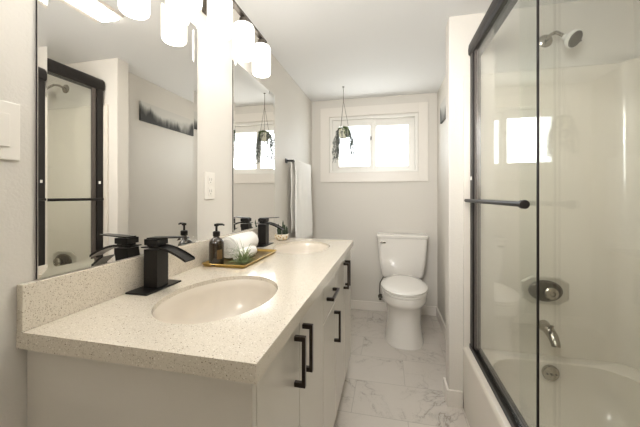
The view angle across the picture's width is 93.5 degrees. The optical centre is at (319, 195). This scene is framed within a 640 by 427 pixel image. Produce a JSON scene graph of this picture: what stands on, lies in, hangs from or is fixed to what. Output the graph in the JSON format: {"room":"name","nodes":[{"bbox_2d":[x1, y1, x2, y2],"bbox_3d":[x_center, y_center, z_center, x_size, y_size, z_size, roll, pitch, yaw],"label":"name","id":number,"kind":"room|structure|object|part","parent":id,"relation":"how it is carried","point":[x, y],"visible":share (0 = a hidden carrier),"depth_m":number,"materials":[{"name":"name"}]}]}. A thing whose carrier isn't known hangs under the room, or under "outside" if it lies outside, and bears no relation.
{"room":"bathroom","nodes":[
{"label":"bathroom","id":0,"kind":"room"},
{"bbox_2d":[0,0,311,426],"bbox_3d":[-0.551,0.090,1.536,0.100,2.242,3.920,0,0,13],"label":"wall","id":1,"kind":"structure","parent":0,"point":[293,108],"depth_m":0.72,"materials":[{"name":"white paint"}]},
{"bbox_2d":[0,100,19,160],"bbox_3d":[-0.696,-0.143,0.653,0.009,0.129,0.075,0,0,13],"label":"light switch","id":2,"kind":"object","parent":1,"relation":"attached to","point":[9,112],"visible":1,"depth_m":0.67,"materials":[{"name":"plastic"}]},
{"bbox_2d":[36,0,196,278],"bbox_3d":[-0.612,-0.267,1.024,0.008,0.938,0.616,0,0,13],"label":"mirror","id":3,"kind":"object","parent":1,"relation":"attached to","point":[116,80],"visible":1,"depth_m":0.92,"materials":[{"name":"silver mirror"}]},
{"bbox_2d":[17,223,275,331],"bbox_3d":[-0.508,0.258,1.452,0.019,0.107,1.575,0,0,13],"label":"backsplash","id":4,"kind":"structure","parent":1,"relation":"attached to","point":[40,302],"depth_m":0.83,"materials":[{"name":"beige stone"}]},
{"bbox_2d":[204,172,214,198],"bbox_3d":[-0.520,-0.045,1.423,0.008,0.128,0.078,0,0,13],"label":"outlet","id":5,"kind":"object","parent":1,"relation":"attached to","point":[209,177],"visible":1,"depth_m":1.41,"materials":[{"name":"plastic"}]},
{"bbox_2d":[208,176,212,183],"bbox_3d":[-0.518,-0.072,1.423,0.003,0.040,0.034,0,0,13],"label":"receptacle","id":6,"kind":"object","parent":5,"relation":"attached to","point":[210,178],"depth_m":1.42,"materials":[{"name":"plastic"}]},
{"bbox_2d":[208,187,212,195],"bbox_3d":[-0.518,-0.018,1.423,0.003,0.040,0.034,0,0,13],"label":"receptacle","id":7,"kind":"object","parent":5,"relation":"attached to","point":[210,189],"depth_m":1.42,"materials":[{"name":"plastic"}]},
{"bbox_2d":[172,0,270,77],"bbox_3d":[-0.439,-0.820,1.410,0.171,0.267,0.755,0,0,13],"label":"vanity light","id":8,"kind":"object","parent":1,"relation":"attached to","point":[219,13],"visible":1,"depth_m":1.46,"materials":[{"name":"white glass"}]},
{"bbox_3d":[-0.479,-0.771,1.085,0.104,0.168,0.104,0,0,13],"label":"lamp shade","id":9,"kind":"part","parent":8,"relation":"part of","materials":[{"name":"white glass"}]},
{"bbox_3d":[-0.431,-0.771,1.297,0.104,0.168,0.104,0,0,13],"label":"lamp shade","id":10,"kind":"part","parent":8,"relation":"part of","materials":[{"name":"white glass"}]},
{"bbox_2d":[239,16,247,21],"bbox_3d":[-0.383,-0.872,1.508,0.042,0.035,0.042,0,0,13],"label":"socket","id":11,"kind":"object","parent":8,"relation":"attached to","point":[244,18],"depth_m":1.49,"materials":[{"name":"silver metal"}]},
{"bbox_3d":[-0.383,-0.771,1.508,0.104,0.168,0.104,0,0,13],"label":"lamp shade","id":12,"kind":"part","parent":8,"relation":"part of","materials":[{"name":"white glass"}]},
{"bbox_3d":[-0.334,-0.771,1.719,0.104,0.168,0.104,0,0,13],"label":"lamp shade","id":13,"kind":"part","parent":8,"relation":"part of","materials":[{"name":"white glass"}]},
{"bbox_2d":[232,60,274,231],"bbox_3d":[-0.405,-0.267,1.927,0.008,0.938,0.600,0,0,13],"label":"mirror","id":14,"kind":"object","parent":1,"relation":"attached to","point":[253,104],"visible":1,"depth_m":1.84,"materials":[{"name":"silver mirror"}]},
{"bbox_3d":[-0.187,-0.284,2.749,0.068,0.036,0.593,0,0,13],"label":"towel bar","id":15,"kind":"object","parent":1,"relation":"attached to","visible":0},
{"bbox_2d":[291,159,311,238],"bbox_3d":[-0.157,0.055,2.735,0.063,0.713,0.528,0,0,13],"label":"bath towel","id":16,"kind":"object","parent":15,"relation":"hanging from","point":[301,198],"visible":0.94,"depth_m":2.62,"materials":[{"name":"white fabric"}]},
{"bbox_2d":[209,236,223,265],"bbox_3d":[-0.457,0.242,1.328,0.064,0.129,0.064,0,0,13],"label":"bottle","id":17,"kind":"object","parent":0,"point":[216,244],"depth_m":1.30,"materials":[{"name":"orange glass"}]},
{"bbox_2d":[275,233,288,240],"bbox_3d":[-0.266,0.289,2.088,0.100,0.044,0.100,0,0,13],"label":"bowl","id":18,"kind":"object","parent":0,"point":[279,236],"depth_m":2.05,"materials":[{"name":"white ceramic"}]},
{"bbox_2d":[312,93,436,305],"bbox_3d":[0.993,0.090,3.132,2.200,2.242,0.120,0,0,13],"label":"wall","id":19,"kind":"structure","parent":0,"point":[356,211],"depth_m":3.17,"materials":[{"name":"white paint"}]},
{"bbox_2d":[320,102,427,181],"bbox_3d":[0.560,-0.540,3.211,1.112,0.801,0.120,0,0,13],"label":"window","id":20,"kind":"structure","parent":19,"relation":"in","point":[417,123],"depth_m":3.17,"materials":[{"name":"paint"}]},
{"bbox_3d":[0.355,-0.537,3.255,0.435,0.547,0.025,0,0,13],"label":"sash","id":21,"kind":"part","parent":20,"relation":"part of","materials":[{"name":"plastic"}]},
{"bbox_3d":[0.565,-0.541,3.220,0.915,0.595,0.100,0,0,13],"label":"frame","id":22,"kind":"part","parent":20,"relation":"part of","materials":[{"name":"plastic"}]},
{"bbox_3d":[0.774,-0.537,3.190,0.437,0.547,0.025,0,0,13],"label":"sash","id":23,"kind":"part","parent":20,"relation":"part of","materials":[{"name":"plastic"}]},
{"bbox_2d":[378,277,383,299],"bbox_3d":[0.630,0.934,3.082,0.063,0.286,0.120,0,0,6],"label":"shutoff valve","id":24,"kind":"object","parent":19,"relation":"attached to","point":[380,297],"visible":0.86,"depth_m":3.07,"materials":[{"name":"silver metal"}]},
{"bbox_2d":[351,300,436,315],"bbox_3d":[0.543,1.165,3.167,1.306,0.092,0.013,0,0,13],"label":"baseboard","id":25,"kind":"structure","parent":19,"relation":"attached to","point":[355,304],"depth_m":3.15,"materials":[{"name":"paint"}]},
{"bbox_2d":[334,309,469,426],"bbox_3d":[0.522,1.251,1.291,2.300,0.080,3.920,0,0,13],"label":"floor","id":26,"kind":"structure","parent":0,"point":[385,385],"depth_m":1.96,"materials":[{"name":"tile"}]},
{"bbox_2d":[27,250,350,426],"bbox_3d":[-0.222,0.780,1.386,0.602,0.862,1.535,0,0,13],"label":"vanity cabinet","id":27,"kind":"object","parent":26,"relation":"on","point":[302,386],"visible":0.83,"depth_m":0.68,"materials":[{"name":"paint"}]},
{"bbox_2d":[16,223,353,383],"bbox_3d":[-0.229,0.277,1.388,0.590,0.145,1.575,0,0,13],"label":"countertop","id":28,"kind":"structure","parent":27,"relation":"on","point":[87,313],"depth_m":0.74,"materials":[{"name":"beige stone"}]},
{"bbox_2d":[125,236,194,295],"bbox_3d":[-0.509,0.223,1.003,0.174,0.175,0.160,0,0,13],"label":"faucet","id":29,"kind":"object","parent":28,"relation":"on","point":[156,279],"visible":1,"depth_m":0.99,"materials":[{"name":"black metal"}]},
{"bbox_3d":[-0.555,0.308,1.014,0.080,0.006,0.160,0,0,13],"label":"plate","id":30,"kind":"part","parent":29,"relation":"part of","materials":[{"name":"black metal"}]},
{"bbox_3d":[-0.512,0.141,1.004,0.119,0.010,0.040,0,0,13],"label":"lever","id":31,"kind":"part","parent":29,"relation":"part of","materials":[{"name":"black metal"}]},
{"bbox_3d":[-0.506,0.191,1.002,0.168,0.048,0.051,0,0,13],"label":"spout","id":32,"kind":"part","parent":29,"relation":"part of","materials":[{"name":"black metal"}]},
{"bbox_2d":[152,279,276,323],"bbox_3d":[-0.308,0.418,0.945,0.331,0.186,0.442,0,0,13],"label":"sink","id":33,"kind":"object","parent":28,"relation":"in","point":[221,300],"visible":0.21,"depth_m":1.10,"materials":[{"name":"ceramic"}]},
{"bbox_2d":[202,249,276,268],"bbox_3d":[-0.375,0.303,1.473,0.210,0.015,0.385,0,0,13],"label":"tray","id":34,"kind":"object","parent":28,"relation":"on","point":[261,254],"visible":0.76,"depth_m":1.39,"materials":[{"name":"gold metal"}]},
{"bbox_2d":[209,223,224,265],"bbox_3d":[-0.456,0.215,1.327,0.066,0.182,0.064,0,0,38],"label":"soap dispenser","id":35,"kind":"object","parent":34,"relation":"on","point":[216,244],"visible":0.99,"depth_m":1.30,"materials":[{"name":"orange glass"}]},
{"bbox_2d":[223,231,257,257],"bbox_3d":[-0.411,0.249,1.537,0.108,0.107,0.235,0,0,13],"label":"rolled towel","id":36,"kind":"object","parent":34,"relation":"on","point":[246,238],"visible":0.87,"depth_m":1.44,"materials":[{"name":"white fabric"}]},
{"bbox_2d":[226,241,254,265],"bbox_3d":[-0.361,0.254,1.369,0.149,0.105,0.182,0,0,-22],"label":"air plant","id":37,"kind":"object","parent":34,"relation":"on","point":[245,258],"visible":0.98,"depth_m":1.35,"materials":[{"name":"green plant"}]},
{"bbox_2d":[233,245,256,260],"bbox_3d":[-0.358,0.278,1.442,0.053,0.052,0.160,0,0,13],"label":"rolled towel","id":38,"kind":"object","parent":34,"relation":"on","point":[253,248],"visible":0.57,"depth_m":1.43,"materials":[{"name":"white fabric"}]},
{"bbox_2d":[257,217,284,246],"bbox_3d":[-0.311,0.223,1.871,0.174,0.175,0.160,0,0,13],"label":"faucet","id":39,"kind":"object","parent":28,"relation":"on","point":[263,224],"visible":0.94,"depth_m":1.86,"materials":[{"name":"black metal"}]},
{"bbox_3d":[-0.357,0.308,1.881,0.080,0.006,0.160,0,0,13],"label":"plate","id":40,"kind":"part","parent":39,"relation":"part of","materials":[{"name":"black metal"}]},
{"bbox_3d":[-0.308,0.191,1.870,0.168,0.048,0.051,0,0,13],"label":"spout","id":41,"kind":"part","parent":39,"relation":"part of","materials":[{"name":"black metal"}]},
{"bbox_2d":[275,222,288,240],"bbox_3d":[-0.266,0.243,2.088,0.100,0.137,0.100,0,0,13],"label":"succulent","id":42,"kind":"object","parent":28,"relation":"on","point":[281,236],"visible":0.86,"depth_m":2.06,"materials":[{"name":"ceramic"}]},
{"bbox_2d":[274,243,328,253],"bbox_3d":[-0.108,0.418,1.819,0.331,0.186,0.442,0,0,13],"label":"sink","id":43,"kind":"object","parent":28,"relation":"in","point":[300,248],"visible":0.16,"depth_m":2.01,"materials":[{"name":"ceramic"}]},
{"bbox_3d":[-0.102,0.730,0.743,0.018,0.749,0.293,0,0,13],"label":"door","id":44,"kind":"part","parent":27,"relation":"part of","materials":[{"name":"paint"}]},
{"bbox_3d":[-0.055,0.461,0.836,0.032,0.140,0.013,0,0,13],"label":"handle","id":45,"kind":"part","parent":27,"relation":"part of","materials":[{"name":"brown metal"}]},
{"bbox_3d":[-0.037,0.462,0.914,0.032,0.142,0.013,0,0,13],"label":"handle","id":46,"kind":"part","parent":27,"relation":"part of","materials":[{"name":"brown metal"}]},
{"bbox_3d":[-0.032,0.730,1.048,0.018,0.749,0.325,0,0,13],"label":"door","id":47,"kind":"part","parent":27,"relation":"part of","materials":[{"name":"paint"}]},
{"bbox_3d":[0.037,0.437,1.349,0.018,0.164,0.286,0,0,13],"label":"drawer","id":48,"kind":"part","parent":27,"relation":"part of","materials":[{"name":"paint"}]},
{"bbox_3d":[0.037,0.814,1.349,0.018,0.581,0.286,0,0,13],"label":"door","id":49,"kind":"part","parent":27,"relation":"part of","materials":[{"name":"paint"}]},
{"bbox_3d":[0.060,0.439,1.339,0.032,0.013,0.152,0,0,13],"label":"handle","id":50,"kind":"part","parent":27,"relation":"part of","materials":[{"name":"brown metal"}]},
{"bbox_3d":[0.084,0.630,1.446,0.032,0.147,0.013,0,0,13],"label":"handle","id":51,"kind":"part","parent":27,"relation":"part of","materials":[{"name":"brown metal"}]},
{"bbox_3d":[0.102,0.730,1.637,0.018,0.749,0.297,0,0,13],"label":"door","id":52,"kind":"part","parent":27,"relation":"part of","materials":[{"name":"paint"}]},
{"bbox_3d":[0.153,0.468,1.746,0.032,0.150,0.013,0,0,13],"label":"handle","id":53,"kind":"part","parent":27,"relation":"part of","materials":[{"name":"brown metal"}]},
{"bbox_3d":[0.167,0.730,1.922,0.018,0.749,0.278,0,0,13],"label":"door","id":54,"kind":"part","parent":27,"relation":"part of","materials":[{"name":"paint"}]},
{"bbox_3d":[0.169,0.468,1.815,0.032,0.150,0.013,0,0,13],"label":"handle","id":55,"kind":"part","parent":27,"relation":"part of","materials":[{"name":"brown metal"}]},
{"bbox_2d":[377,232,428,349],"bbox_3d":[0.743,0.797,2.688,0.484,0.829,0.827,0,0,13],"label":"toilet","id":56,"kind":"object","parent":26,"relation":"on","point":[402,256],"visible":1,"depth_m":2.53,"materials":[{"name":"ceramic"}]},
{"bbox_3d":[0.810,0.614,2.981,0.460,0.395,0.213,0,0,13],"label":"tank","id":57,"kind":"part","parent":56,"relation":"part of","materials":[{"name":"ceramic"}]},
{"bbox_3d":[0.810,0.399,2.978,0.484,0.034,0.232,0,0,13],"label":"tank lid","id":58,"kind":"part","parent":56,"relation":"part of","materials":[{"name":"ceramic"}]},
{"bbox_3d":[0.716,0.787,2.567,0.378,0.020,0.575,0,0,13],"label":"seat","id":59,"kind":"part","parent":56,"relation":"part of","materials":[{"name":"ceramic"}]},
{"bbox_3d":[0.717,0.763,2.571,0.380,0.028,0.587,0,0,13],"label":"lid","id":60,"kind":"part","parent":56,"relation":"part of","materials":[{"name":"ceramic"}]},
{"bbox_3d":[0.724,1.005,2.602,0.374,0.413,0.634,0,0,13],"label":"bowl","id":61,"kind":"part","parent":56,"relation":"part of","materials":[{"name":"ceramic"}]},
{"bbox_2d":[463,347,639,426],"bbox_3d":[1.033,1.036,0.898,0.788,0.350,1.509,0,0,13],"label":"bathtub","id":62,"kind":"object","parent":26,"relation":"on","point":[586,393],"visible":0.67,"depth_m":1.51,"materials":[{"name":"ceramic"}]},
{"bbox_2d":[541,365,559,380],"bbox_3d":[1.181,0.911,1.535,0.080,0.080,0.036,0,0,13],"label":"overflow plate","id":63,"kind":"object","parent":62,"relation":"attached to","point":[549,372],"visible":1,"depth_m":1.53,"materials":[{"name":"silver metal"}]},
{"bbox_2d":[235,0,581,101],"bbox_3d":[0.522,-1.071,1.291,2.300,0.080,3.920,0,0,13],"label":"ceiling","id":64,"kind":"structure","parent":0,"point":[369,48],"depth_m":1.99,"materials":[{"name":"white paint"}]},
{"bbox_2d":[332,86,354,162],"bbox_3d":[0.226,-0.671,2.862,0.222,0.720,0.170,0,0,13],"label":"hanging plant","id":65,"kind":"object","parent":64,"relation":"hanging from","point":[343,132],"visible":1,"depth_m":2.85,"materials":[{"name":"green plant"}]},
{"bbox_3d":[0.222,-0.583,2.864,0.102,0.089,0.101,0,0,13],"label":"pot","id":66,"kind":"part","parent":65,"relation":"part of","materials":[{"name":"beige ceramic"}]},
{"bbox_3d":[0.227,-0.604,2.858,0.117,0.111,0.119,0,0,13],"label":"crown","id":67,"kind":"part","parent":65,"relation":"part of","materials":[{"name":"green plant"}]},
{"bbox_2d":[437,76,445,324],"bbox_3d":[1.090,0.090,2.406,0.100,2.242,1.252,0,0,13],"label":"wall","id":68,"kind":"structure","parent":0,"point":[441,128],"depth_m":2.79,"materials":[{"name":"white paint"}]},
{"bbox_2d":[436,307,445,338],"bbox_3d":[1.034,1.165,2.413,0.013,0.092,1.239,0,0,13],"label":"baseboard","id":69,"kind":"structure","parent":68,"relation":"attached to","point":[438,315],"depth_m":2.72,"materials":[{"name":"paint"}]},
{"bbox_2d":[440,96,445,123],"bbox_3d":[1.028,-0.739,2.401,0.018,0.170,0.730,0,0,13],"label":"wall art","id":70,"kind":"object","parent":68,"relation":"attached to","point":[443,104],"visible":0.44,"depth_m":2.60},
{"bbox_2d":[468,0,528,426],"bbox_3d":[0.705,-0.006,0.967,0.070,1.732,1.496,0,0,13],"label":"shower door frame","id":71,"kind":"object","parent":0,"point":[498,11],"visible":0.77,"depth_m":1.64,"materials":[{"name":"black metal"}]},
{"bbox_2d":[464,0,538,426],"bbox_3d":[0.746,0.025,1.310,0.062,1.616,0.744,0,0,13],"label":"shower door","id":72,"kind":"structure","parent":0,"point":[523,204],"depth_m":1.02,"materials":[{"name":"clear glass"}]},
{"bbox_2d":[446,0,632,390],"bbox_3d":[1.259,0.090,1.673,1.032,2.242,0.102,0,0,13],"label":"wall partition","id":73,"kind":"structure","parent":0,"point":[606,26],"depth_m":1.68,"materials":[{"name":"white paint"}]},
{"bbox_2d":[443,377,462,407],"bbox_3d":[0.811,1.165,1.776,0.138,0.092,0.128,0,0,13],"label":"baseboard","id":74,"kind":"structure","parent":73,"relation":"attached to","point":[454,398],"depth_m":1.72,"materials":[{"name":"paint"}]},
{"bbox_2d":[539,29,582,48],"bbox_3d":[1.234,-0.796,1.537,0.088,0.144,0.206,0,0,-3],"label":"shower","id":75,"kind":"object","parent":73,"relation":"attached to","point":[574,37],"visible":0.98,"depth_m":1.47,"materials":[{"name":"silver metal"}]},
{"bbox_3d":[1.217,-0.818,1.559,0.023,0.069,0.128,0,0,-2],"label":"arm","id":76,"kind":"part","parent":75,"relation":"part of","materials":[{"name":"silver metal"}]},
{"bbox_2d":[633,0,639,58],"bbox_3d":[1.474,0.090,0.746,0.100,2.242,1.611,0,0,13],"label":"wall","id":77,"kind":"structure","parent":0,"point":[636,3],"depth_m":1.52,"materials":[{"name":"white paint"}]},
{"bbox_2d":[463,57,639,370],"bbox_3d":[1.040,0.089,0.896,0.798,1.542,1.503,0,0,13],"label":"shower surround","id":78,"kind":"object","parent":77,"relation":"attached to","point":[589,115],"visible":1,"depth_m":1.60,"materials":[{"name":"plastic"}]},
{"bbox_2d":[521,276,568,304],"bbox_3d":[1.199,0.509,1.588,0.224,0.148,0.060,0,0,13],"label":"shower valve","id":79,"kind":"object","parent":78,"relation":"attached to","point":[552,290],"visible":0.98,"depth_m":1.60,"materials":[{"name":"grey metal"}]},
{"bbox_3d":[1.207,0.513,1.574,0.066,0.066,0.036,0,0,13],"label":"knob","id":80,"kind":"part","parent":79,"relation":"part of","materials":[{"name":"silver metal"}]},
{"bbox_2d":[539,320,560,347],"bbox_3d":[1.186,0.714,1.549,0.060,0.099,0.141,0,0,13],"label":"tub spout","id":81,"kind":"object","parent":78,"relation":"attached to","point":[544,325],"visible":0.98,"depth_m":1.53,"materials":[{"name":"silver metal"}]}
]}

